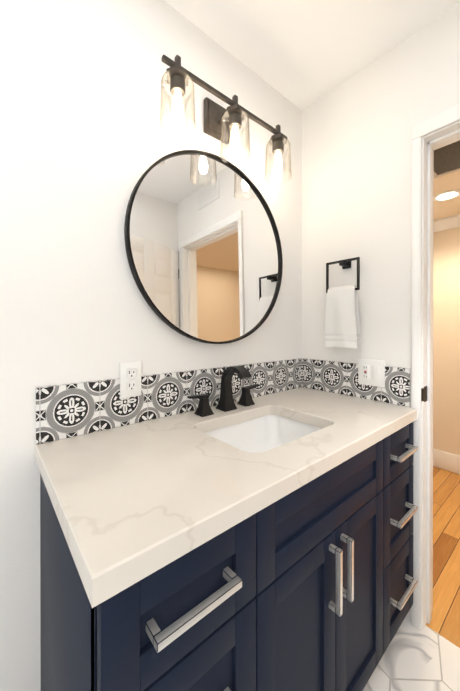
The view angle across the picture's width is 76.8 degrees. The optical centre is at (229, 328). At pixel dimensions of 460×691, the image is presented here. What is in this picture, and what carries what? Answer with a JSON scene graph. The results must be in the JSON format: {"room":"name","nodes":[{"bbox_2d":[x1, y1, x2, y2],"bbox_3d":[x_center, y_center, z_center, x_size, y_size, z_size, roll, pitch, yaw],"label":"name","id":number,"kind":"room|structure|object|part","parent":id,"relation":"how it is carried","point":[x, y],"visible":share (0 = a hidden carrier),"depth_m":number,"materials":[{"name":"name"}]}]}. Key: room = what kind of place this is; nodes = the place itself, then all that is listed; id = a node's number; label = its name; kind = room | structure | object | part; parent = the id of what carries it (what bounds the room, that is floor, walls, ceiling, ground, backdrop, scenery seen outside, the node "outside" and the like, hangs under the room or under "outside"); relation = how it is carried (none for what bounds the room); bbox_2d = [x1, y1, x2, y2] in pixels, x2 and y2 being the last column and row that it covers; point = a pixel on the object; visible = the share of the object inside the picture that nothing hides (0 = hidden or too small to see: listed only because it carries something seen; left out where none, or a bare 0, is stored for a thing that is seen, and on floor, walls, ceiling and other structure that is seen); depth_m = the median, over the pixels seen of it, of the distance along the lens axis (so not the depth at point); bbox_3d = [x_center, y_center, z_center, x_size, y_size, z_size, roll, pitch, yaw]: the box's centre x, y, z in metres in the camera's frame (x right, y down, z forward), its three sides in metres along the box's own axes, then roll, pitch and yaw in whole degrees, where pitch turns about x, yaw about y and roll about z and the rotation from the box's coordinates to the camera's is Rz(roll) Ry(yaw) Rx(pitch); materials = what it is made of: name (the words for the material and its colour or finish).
{"room":"bathroom","nodes":[
{"label":"bathroom","id":0,"kind":"room"},
{"bbox_2d":[0,0,301,690],"bbox_3d":[0.120,-0.030,1.415,4.190,2.550,0.162,0,0,-40],"label":"wall","id":1,"kind":"structure","parent":0,"point":[86,142],"depth_m":0.94,"materials":[{"name":"white paint"}]},
{"bbox_2d":[119,361,140,397],"bbox_3d":[-0.331,0.168,0.969,0.072,0.118,0.021,0,0,-40],"label":"outlet","id":2,"kind":"object","parent":1,"relation":"attached to","point":[130,378],"visible":1,"depth_m":0.96,"materials":[{"name":"white plastic"}]},
{"bbox_3d":[-0.045,-0.321,1.196,0.768,0.768,0.042,0,0,-40],"label":"round mirror","id":3,"kind":"part","parent":1,"relation":"part of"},
{"bbox_2d":[159,54,291,183],"bbox_3d":[-0.001,-0.792,1.138,0.619,0.260,0.184,0,0,-40],"label":"sconce","id":4,"kind":"object","parent":1,"relation":"attached to","point":[220,122],"depth_m":1.10,"materials":[{"name":"clear glass"}]},
{"bbox_3d":[-0.171,-0.729,0.952,0.039,0.087,0.039,0,0,41],"label":"sconce bulb","id":5,"kind":"part","parent":4,"relation":"part of","materials":[{"name":"white glass"}]},
{"bbox_3d":[0.020,-0.729,1.114,0.039,0.087,0.039,0,0,41],"label":"sconce bulb","id":6,"kind":"part","parent":4,"relation":"part of","materials":[{"name":"white glass"}]},
{"bbox_3d":[0.211,-0.729,1.275,0.039,0.087,0.039,0,0,41],"label":"sconce bulb","id":7,"kind":"part","parent":4,"relation":"part of","materials":[{"name":"white glass"}]},
{"bbox_2d":[164,0,459,109],"bbox_3d":[-0.017,-1.247,0.296,2.300,0.110,1.450,0,0,-40],"label":"ceiling","id":8,"kind":"structure","parent":0,"point":[301,54],"depth_m":1.17,"materials":[{"name":"white paint"}]},
{"bbox_2d":[302,3,459,620],"bbox_3d":[1.252,-0.028,0.671,0.120,2.550,2.520,0,0,-40],"label":"wall","id":9,"kind":"structure","parent":0,"point":[356,164],"depth_m":1.30,"materials":[{"name":"white paint"}]},
{"bbox_2d":[326,257,359,292],"bbox_3d":[0.541,-0.253,1.376,0.054,0.156,0.164,0,0,-40],"label":"towel ring","id":10,"kind":"object","parent":9,"relation":"attached to","point":[345,264],"visible":0.94,"depth_m":1.36,"materials":[{"name":"black metal"}]},
{"bbox_2d":[325,285,359,347],"bbox_3d":[0.525,-0.056,1.362,0.057,0.288,0.152,0,0,-40],"label":"hanging towel","id":11,"kind":"object","parent":10,"relation":"hanging from","point":[342,323],"visible":1,"depth_m":1.33,"materials":[{"name":"white fabric"}]},
{"bbox_2d":[358,359,385,386],"bbox_3d":[0.631,0.196,1.297,0.020,0.116,0.116,0,0,-40],"label":"outlet","id":12,"kind":"object","parent":9,"relation":"attached to","point":[371,372],"visible":1,"depth_m":1.29,"materials":[{"name":"white plastic"}]},
{"bbox_2d":[411,103,459,629],"bbox_3d":[1.067,0.189,0.890,0.152,2.016,0.864,0,0,-40],"label":"door frame","id":13,"kind":"structure","parent":9,"relation":"attached to","point":[431,134],"depth_m":1.16,"materials":[{"name":"white paint"}]},
{"bbox_2d":[363,617,459,690],"bbox_3d":[-0.007,1.223,0.310,2.327,0.050,1.450,0,0,-40],"label":"floor","id":14,"kind":"structure","parent":0,"point":[413,658],"depth_m":1.03,"materials":[{"name":"tile"}]},
{"bbox_2d":[35,387,417,690],"bbox_3d":[0.114,0.758,0.978,1.222,0.876,0.580,0,0,-40],"label":"bathroom vanity","id":15,"kind":"object","parent":14,"relation":"on","point":[264,543],"visible":1,"depth_m":0.66,"materials":[{"name":"blue paint"}]},
{"bbox_2d":[36,358,409,444],"bbox_3d":[0.099,0.241,0.997,1.222,0.157,0.532,0,0,-40],"label":"tile backsplash","id":16,"kind":"structure","parent":15,"relation":"on","point":[63,411],"depth_m":1.08,"materials":[{"name":"multicoloured tile"}]},
{"bbox_2d":[187,366,259,416],"bbox_3d":[0.015,0.231,1.122,0.357,0.176,0.152,0,0,-40],"label":"faucet","id":17,"kind":"object","parent":15,"relation":"on","point":[226,403],"visible":1,"depth_m":1.14,"materials":[{"name":"black metal"}]},
{"bbox_2d":[426,466,459,647],"bbox_3d":[1.808,1.222,1.222,1.623,0.048,2.400,0,0,-40],"label":"floor","id":18,"kind":"structure","parent":0,"point":[445,622],"depth_m":1.53,"materials":[{"name":"brown wood"}]},
{"bbox_2d":[433,227,459,455],"bbox_3d":[2.513,-0.030,1.735,0.120,2.550,2.520,0,0,-40],"label":"wall","id":19,"kind":"structure","parent":0,"point":[446,340],"depth_m":2.45,"materials":[{"name":"beige paint"}]},
{"bbox_2d":[433,449,459,473],"bbox_3d":[2.421,1.120,1.738,0.018,0.150,2.399,0,0,-40],"label":"baseboard","id":20,"kind":"structure","parent":19,"relation":"attached to","point":[450,462],"depth_m":2.43,"materials":[{"name":"white paint"}]},
{"bbox_2d":[433,214,459,231],"bbox_3d":[2.401,-0.875,1.718,0.070,0.080,2.398,0,0,-40],"label":"crown molding","id":21,"kind":"structure","parent":19,"relation":"attached to","point":[446,223],"depth_m":2.42,"materials":[{"name":"white paint"}]},
{"bbox_2d":[433,170,459,220],"bbox_3d":[1.844,-1.109,1.246,1.530,0.390,2.400,0,0,-40],"label":"ceiling","id":22,"kind":"structure","parent":0,"point":[446,208],"depth_m":2.04,"materials":[{"name":"beige paint"}]},
{"bbox_2d":[433,190,459,200],"bbox_3d":[1.492,-0.913,1.997,0.168,0.006,0.168,0,0,-40],"label":"recessed light","id":23,"kind":"object","parent":22,"relation":"in","point":[447,195],"visible":1,"depth_m":1.99,"materials":[{"name":"white paint"}]},
{"bbox_2d":[434,140,459,177],"bbox_3d":[1.259,-0.910,1.381,0.450,0.008,0.600,0,0,-40],"label":"ceiling vent","id":24,"kind":"object","parent":22,"relation":"in","point":[446,159],"visible":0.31,"depth_m":1.57,"materials":[{"name":"brown"}]}
]}

